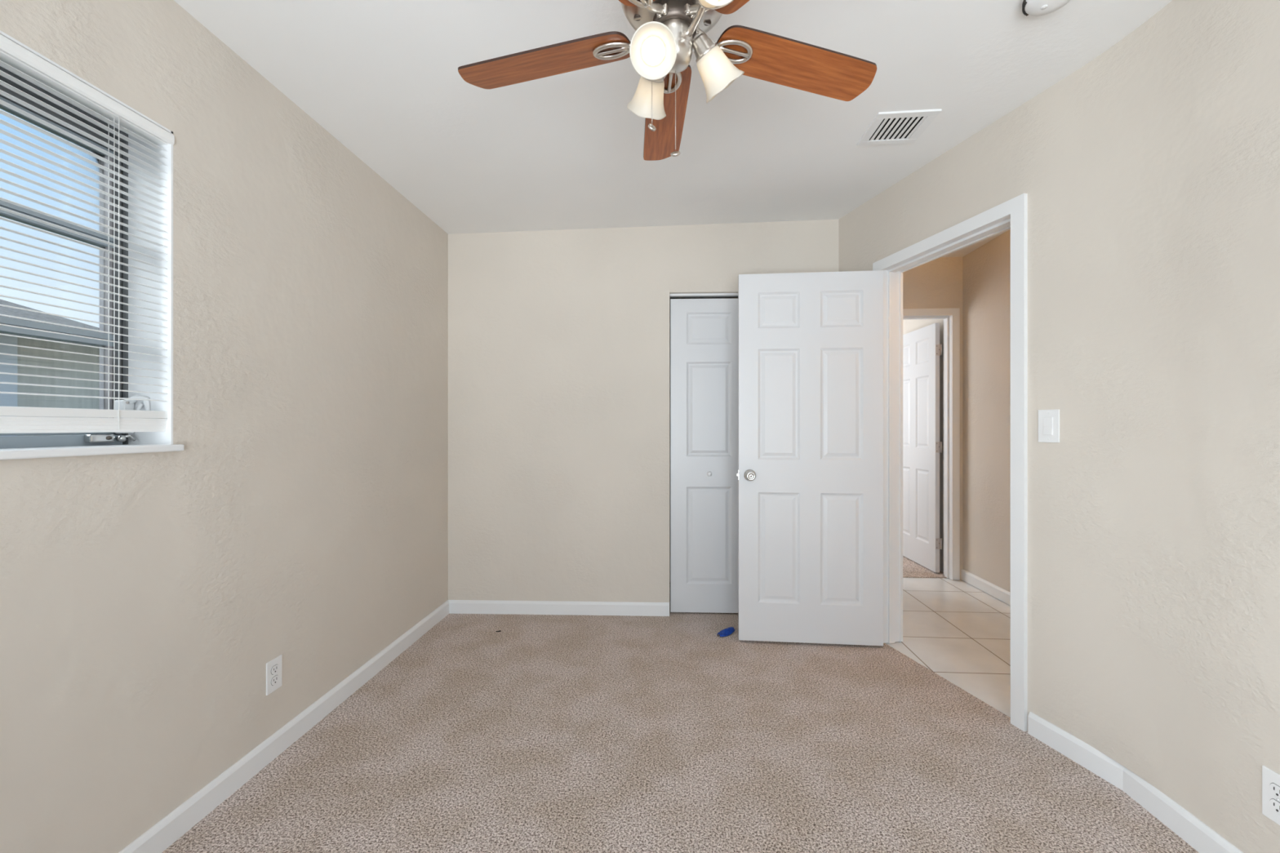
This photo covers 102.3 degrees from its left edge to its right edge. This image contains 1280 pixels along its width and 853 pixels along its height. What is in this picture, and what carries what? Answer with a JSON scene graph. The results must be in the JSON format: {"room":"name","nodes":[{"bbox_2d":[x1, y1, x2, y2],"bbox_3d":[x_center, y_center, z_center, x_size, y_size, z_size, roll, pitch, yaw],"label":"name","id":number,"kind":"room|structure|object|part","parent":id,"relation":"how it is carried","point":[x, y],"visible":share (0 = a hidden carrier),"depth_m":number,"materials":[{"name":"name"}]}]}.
{"room":"empty bedroom","nodes":[
{"label":"empty bedroom","id":0,"kind":"room"},
{"bbox_2d":[0,0,448,852],"bbox_3d":[-1.482,-0.070,1.117,0.200,2.700,4.635,0,0,4],"label":"wall","id":1,"kind":"structure","parent":0,"point":[301,516],"depth_m":1.66,"materials":[{"name":"paint"}]},
{"bbox_2d":[0,30,183,460],"bbox_3d":[-1.487,-0.392,0.856,0.224,0.928,1.324,0,0,4],"label":"window","id":2,"kind":"structure","parent":1,"relation":"in","point":[12,446],"depth_m":1.49,"materials":[{"name":"white paint"}]},
{"bbox_3d":[-1.571,-0.661,0.862,0.032,0.260,1.252,0,0,4],"label":"sash","id":3,"kind":"part","parent":2,"relation":"part of","materials":[{"name":"grey paint"}]},
{"bbox_3d":[-1.571,-0.389,0.862,0.032,0.281,1.252,0,0,4],"label":"sash","id":4,"kind":"part","parent":2,"relation":"part of","materials":[{"name":"grey paint"}]},
{"bbox_3d":[-1.571,-0.112,0.862,0.032,0.268,1.252,0,0,4],"label":"sash","id":5,"kind":"part","parent":2,"relation":"part of","materials":[{"name":"grey paint"}]},
{"bbox_3d":[-1.566,-0.392,0.861,0.067,0.928,1.300,0,0,4],"label":"frame","id":6,"kind":"part","parent":2,"relation":"part of","materials":[{"name":"grey paint"}]},
{"bbox_2d":[0,34,174,433],"bbox_3d":[-1.421,-0.417,0.852,0.054,0.864,1.298,0,0,4],"label":"window blind","id":7,"kind":"object","parent":2,"relation":"attached to","point":[14,57],"visible":1,"depth_m":1.28,"materials":[{"name":"white plastic"}]},
{"bbox_3d":[-1.423,-0.004,0.852,0.026,0.038,1.294,0,0,4],"label":"rail","id":8,"kind":"part","parent":7,"relation":"part of","materials":[{"name":"white plastic"}]},
{"bbox_3d":[-1.404,-0.405,1.363,0.002,0.830,0.002,0,0,4],"label":"ladder cord","id":9,"kind":"part","parent":7,"relation":"part of","materials":[{"name":"white fabric"}]},
{"bbox_3d":[-1.389,-0.405,1.363,0.002,0.830,0.002,0,0,34],"label":"ladder cord","id":10,"kind":"part","parent":7,"relation":"part of","materials":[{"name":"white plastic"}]},
{"bbox_3d":[-1.375,-0.405,1.361,0.002,0.830,0.002,0,0,4],"label":"ladder cord","id":11,"kind":"part","parent":7,"relation":"part of","materials":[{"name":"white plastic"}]},
{"bbox_3d":[-1.454,0.062,0.854,0.157,0.020,1.324,0,0,4],"label":"sill","id":12,"kind":"part","parent":2,"relation":"part of","materials":[{"name":"white paint"}]},
{"bbox_3d":[-1.571,-0.661,0.862,0.004,0.232,1.232,0,0,4],"label":"pane","id":13,"kind":"part","parent":2,"relation":"part of","materials":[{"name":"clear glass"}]},
{"bbox_2d":[266,654,282,695],"bbox_3d":[-1.329,0.903,1.875,0.007,0.116,0.072,0,0,4],"label":"wall outlet","id":14,"kind":"object","parent":1,"relation":"attached to","point":[274,667],"visible":1,"depth_m":1.87,"materials":[{"name":"white plastic"}]},
{"bbox_2d":[271,664,279,675],"bbox_3d":[-1.327,0.883,1.875,0.002,0.030,0.036,0,0,4],"label":"receptacle","id":15,"kind":"object","parent":14,"relation":"attached to","point":[274,668],"depth_m":1.87,"materials":[{"name":"grey plastic"}]},
{"bbox_2d":[271,675,279,685],"bbox_3d":[-1.327,0.922,1.875,0.002,0.030,0.036,0,0,4],"label":"receptacle","id":16,"kind":"object","parent":14,"relation":"attached to","point":[274,678],"depth_m":1.87,"materials":[{"name":"grey plastic"}]},
{"bbox_2d":[118,600,448,852],"bbox_3d":[-1.375,1.159,1.110,0.014,0.083,4.435,0,0,4],"label":"baseboard","id":17,"kind":"structure","parent":1,"relation":"attached to","point":[169,829],"depth_m":1.82,"materials":[{"name":"white paint"}]},
{"bbox_2d":[448,219,839,602],"bbox_3d":[0.007,-0.070,3.335,2.487,2.700,0.110,0,0,2],"label":"wall","id":18,"kind":"structure","parent":0,"point":[558,340],"depth_m":3.30,"materials":[{"name":"paint"}]},
{"bbox_2d":[448,600,669,616],"bbox_3d":[-0.526,1.159,3.291,1.425,0.083,0.014,0,0,2],"label":"baseboard","id":19,"kind":"structure","parent":18,"relation":"attached to","point":[455,606],"depth_m":3.29,"materials":[{"name":"white paint"}]},
{"bbox_2d":[669,293,737,613],"bbox_3d":[0.702,0.170,3.293,1.022,2.041,0.064,0,0,2],"label":"door","id":20,"kind":"structure","parent":18,"relation":"in","point":[704,332],"depth_m":3.30,"materials":[{"name":"white paint"}]},
{"bbox_2d":[173,0,1172,234],"bbox_3d":[0.104,-1.308,1.056,3.110,0.137,4.680,0,0,4],"label":"ceiling","id":21,"kind":"structure","parent":0,"point":[562,151],"depth_m":1.99,"materials":[{"name":"paint"}]},
{"bbox_2d":[457,0,876,160],"bbox_3d":[0.066,-0.937,1.200,1.047,0.642,1.033,0,0,4],"label":"ceiling fan","id":22,"kind":"object","parent":21,"relation":"hanging from","point":[660,50],"visible":1,"depth_m":1.23,"materials":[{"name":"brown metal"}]},
{"bbox_3d":[-0.235,-0.891,1.263,0.445,0.026,0.117,0,0,17],"label":"blade","id":23,"kind":"part","parent":22,"relation":"part of","materials":[{"name":"brown wood"}]},
{"bbox_3d":[-0.110,-0.891,0.899,0.117,0.026,0.445,0,0,35],"label":"blade","id":24,"kind":"part","parent":22,"relation":"part of","materials":[{"name":"brown wood"}]},
{"bbox_3d":[0.016,-0.820,1.297,0.099,0.106,0.107,0,0,4],"label":"lamp shade","id":25,"kind":"part","parent":22,"relation":"part of","materials":[{"name":"white glass"}]},
{"bbox_3d":[0.027,-0.763,1.167,0.002,0.157,0.002,0,0,4],"label":"pull chain","id":26,"kind":"part","parent":22,"relation":"part of","materials":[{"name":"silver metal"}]},
{"bbox_3d":[0.030,-0.801,1.106,0.099,0.116,0.120,0,0,4],"label":"lamp shade","id":27,"kind":"part","parent":22,"relation":"part of","materials":[{"name":"white glass"}]},
{"bbox_3d":[0.029,-0.815,1.122,0.051,0.060,0.066,0,0,4],"label":"bulb","id":28,"kind":"part","parent":22,"relation":"part of","materials":[{"name":"white glass"}]},
{"bbox_3d":[0.038,-0.858,1.234,0.053,0.056,0.088,0,0,-13],"label":"lamp arm","id":29,"kind":"part","parent":22,"relation":"part of","materials":[{"name":"silver metal"}]},
{"bbox_3d":[0.072,-0.891,1.495,0.117,0.026,0.445,0,0,-1],"label":"blade","id":30,"kind":"part","parent":22,"relation":"part of","materials":[{"name":"brown wood"}]},
{"bbox_3d":[0.081,-0.727,1.179,0.002,0.189,0.002,0,0,4],"label":"pull chain","id":31,"kind":"part","parent":22,"relation":"part of","materials":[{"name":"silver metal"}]},
{"bbox_3d":[0.118,-0.868,1.079,0.052,0.054,0.140,0,0,-23],"label":"lamp arm","id":32,"kind":"part","parent":22,"relation":"part of","materials":[{"name":"silver metal"}]},
{"bbox_3d":[0.143,-0.855,1.168,0.060,0.056,0.053,0,0,-21],"label":"lamp arm","id":33,"kind":"part","parent":22,"relation":"part of","materials":[{"name":"silver metal"}]},
{"bbox_3d":[0.148,-0.840,0.984,0.093,0.099,0.108,0,0,4],"label":"lamp shade","id":34,"kind":"part","parent":22,"relation":"part of","materials":[{"name":"white glass"}]},
{"bbox_3d":[0.185,-0.809,1.196,0.110,0.110,0.103,0,0,4],"label":"lamp shade","id":35,"kind":"part","parent":22,"relation":"part of","materials":[{"name":"white glass"}]},
{"bbox_3d":[0.276,-0.891,0.905,0.117,0.026,0.445,0,0,-37],"label":"blade","id":36,"kind":"part","parent":22,"relation":"part of","materials":[{"name":"brown wood"}]},
{"bbox_3d":[0.388,-0.891,1.274,0.445,0.026,0.117,0,0,-19],"label":"blade","id":37,"kind":"part","parent":22,"relation":"part of","materials":[{"name":"brown wood"}]},
{"bbox_2d":[857,109,942,146],"bbox_3d":[1.100,-1.278,2.208,0.248,0.012,0.248,-1,1,4],"label":"ceiling vent","id":38,"kind":"object","parent":21,"relation":"in","point":[897,126],"visible":1,"depth_m":2.19,"materials":[{"name":"white plastic"}]},
{"bbox_2d":[1020,0,1070,16],"bbox_3d":[1.192,-1.252,1.497,0.140,0.044,0.140,0,0,-16],"label":"smoke detector","id":39,"kind":"object","parent":21,"relation":"attached to","point":[1032,7],"visible":1,"depth_m":1.51,"materials":[{"name":"white plastic"}]},
{"bbox_2d":[161,555,1199,852],"bbox_3d":[1.564,1.233,2.994,5.670,0.074,8.620,0,0,4],"label":"floor","id":40,"kind":"structure","parent":0,"point":[540,733],"depth_m":1.89,"materials":[{"name":"carpet"}]},
{"bbox_2d":[716,626,734,636],"bbox_3d":[0.498,1.186,2.988,0.141,0.023,0.062,0,0,-44],"label":"scrap","id":41,"kind":"object","parent":40,"relation":"on","point":[730,630],"visible":1,"depth_m":2.97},
{"bbox_2d":[669,297,737,582],"bbox_3d":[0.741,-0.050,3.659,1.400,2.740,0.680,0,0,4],"label":"door frame","id":42,"kind":"structure","parent":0,"point":[669,297],"depth_m":3.97,"materials":[{"name":"paint"}]},
{"bbox_2d":[902,319,943,572],"bbox_3d":[2.677,-0.070,5.687,4.000,2.700,3.300,0,0,4],"label":"wall","id":43,"kind":"structure","parent":0,"point":[908,326],"depth_m":4.27,"materials":[{"name":"paint"}]},
{"bbox_2d":[902,257,962,580],"bbox_3d":[2.005,-0.070,4.133,1.262,2.700,0.110,0,0,4],"label":"wall","id":44,"kind":"structure","parent":0,"point":[937,283],"depth_m":4.05,"materials":[{"name":"paint"}]},
{"bbox_2d":[902,323,942,573],"bbox_3d":[2.437,0.173,4.553,0.050,2.030,0.748,0,0,2],"label":"door","id":45,"kind":"structure","parent":44,"relation":"in","point":[922,348],"depth_m":4.42,"materials":[{"name":"white paint"}]},
{"bbox_2d":[902,307,959,580],"bbox_3d":[2.070,0.138,4.122,0.866,2.125,0.131,0,0,4],"label":"door frame","id":46,"kind":"structure","parent":44,"relation":"attached to","point":[951,317],"depth_m":4.05,"materials":[{"name":"white paint"}]},
{"bbox_2d":[839,80,1062,728],"bbox_3d":[1.482,-0.070,2.481,0.115,2.700,1.579,0,0,-13],"label":"wall","id":47,"kind":"structure","parent":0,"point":[1020,153],"depth_m":2.01,"materials":[{"name":"paint"}]},
{"bbox_2d":[736,270,883,645],"bbox_3d":[0.931,0.171,2.814,0.793,2.030,0.105,0,0,6],"label":"door","id":48,"kind":"structure","parent":47,"relation":"in","point":[810,474],"depth_m":2.83,"materials":[{"name":"white paint"}]},
{"bbox_3d":[0.605,0.270,2.825,0.065,0.065,0.063,0,0,6],"label":"knob","id":49,"kind":"part","parent":48,"relation":"part of","materials":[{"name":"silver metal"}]},
{"bbox_2d":[872,193,1027,731],"bbox_3d":[1.482,0.141,2.481,0.149,2.118,0.894,0,0,-13],"label":"door frame","id":50,"kind":"structure","parent":47,"relation":"attached to","point":[1012,214],"depth_m":2.23,"materials":[{"name":"white paint"}]},
{"bbox_2d":[1038,409,1059,442],"bbox_3d":[1.541,-0.002,1.947,0.011,0.124,0.080,0,0,-13],"label":"light switch","id":51,"kind":"object","parent":47,"relation":"attached to","point":[1048,420],"visible":1,"depth_m":1.94,"materials":[{"name":"white plastic"}]},
{"bbox_2d":[1027,711,1124,791],"bbox_3d":[1.560,1.159,1.857,0.014,0.083,0.328,0,0,-13],"label":"baseboard","id":52,"kind":"structure","parent":47,"relation":"attached to","point":[1070,746],"depth_m":1.84,"materials":[{"name":"white paint"}]},
{"bbox_2d":[942,230,1007,257],"bbox_3d":[1.880,-1.355,2.232,1.260,0.050,3.800,0,0,4],"label":"ceiling","id":53,"kind":"structure","parent":0,"point":[962,252],"depth_m":3.85,"materials":[{"name":"paint"}]},
{"bbox_2d":[962,229,1010,592],"bbox_3d":[2.461,-0.070,2.194,0.100,2.700,3.700,0,0,4],"label":"wall","id":54,"kind":"structure","parent":0,"point":[986,269],"depth_m":3.73,"materials":[{"name":"paint"}]},
{"bbox_2d":[961,568,1010,605],"bbox_3d":[2.404,1.159,2.198,0.014,0.083,3.700,0,0,4],"label":"baseboard","id":55,"kind":"structure","parent":54,"relation":"attached to","point":[987,587],"depth_m":3.71,"materials":[{"name":"white paint"}]},
{"bbox_2d":[1062,0,1279,852],"bbox_3d":[1.537,-0.070,0.251,0.176,2.700,3.301,0,0,4],"label":"wall","id":56,"kind":"structure","parent":0,"point":[1171,135],"depth_m":1.52,"materials":[{"name":"paint"}]},
{"bbox_2d":[1123,767,1243,852],"bbox_3d":[1.499,1.159,0.203,0.014,0.083,3.000,0,0,4],"label":"baseboard","id":57,"kind":"structure","parent":56,"relation":"attached to","point":[1188,827],"depth_m":1.52,"materials":[{"name":"white paint"}]},
{"bbox_2d":[1262,765,1279,825],"bbox_3d":[1.573,0.919,1.270,0.007,0.124,0.071,0,0,4],"label":"wall outlet","id":58,"kind":"object","parent":56,"relation":"attached to","point":[1270,779],"visible":1,"depth_m":1.28,"materials":[{"name":"white plastic"}]},
{"bbox_2d":[1269,782,1279,799],"bbox_3d":[1.571,0.899,1.270,0.002,0.030,0.036,0,0,4],"label":"receptacle","id":59,"kind":"object","parent":58,"relation":"attached to","point":[1274,788],"depth_m":1.28,"materials":[{"name":"white plastic"}]},
{"bbox_2d":[1269,798,1279,814],"bbox_3d":[1.571,0.939,1.270,0.002,0.030,0.036,0,0,4],"label":"receptacle","id":60,"kind":"object","parent":58,"relation":"attached to","point":[1274,803],"depth_m":1.28,"materials":[{"name":"white plastic"}]},
{"label":"outside","id":61,"kind":"structure","parent":0,"visible":0},
{"bbox_3d":[-15.470,1.550,6.023,28.340,0.100,40.000,0,0,4],"label":"lawn","id":62,"kind":"structure","parent":61,"visible":0},
{"bbox_2d":[0,299,99,435],"bbox_3d":[-9.200,-0.105,0.983,3.510,3.210,13.760,0,0,4],"label":"neighbouring house","id":63,"kind":"structure","parent":62,"relation":"on","point":[6,399],"depth_m":6.62,"materials":[{"name":"grey"}]}
]}

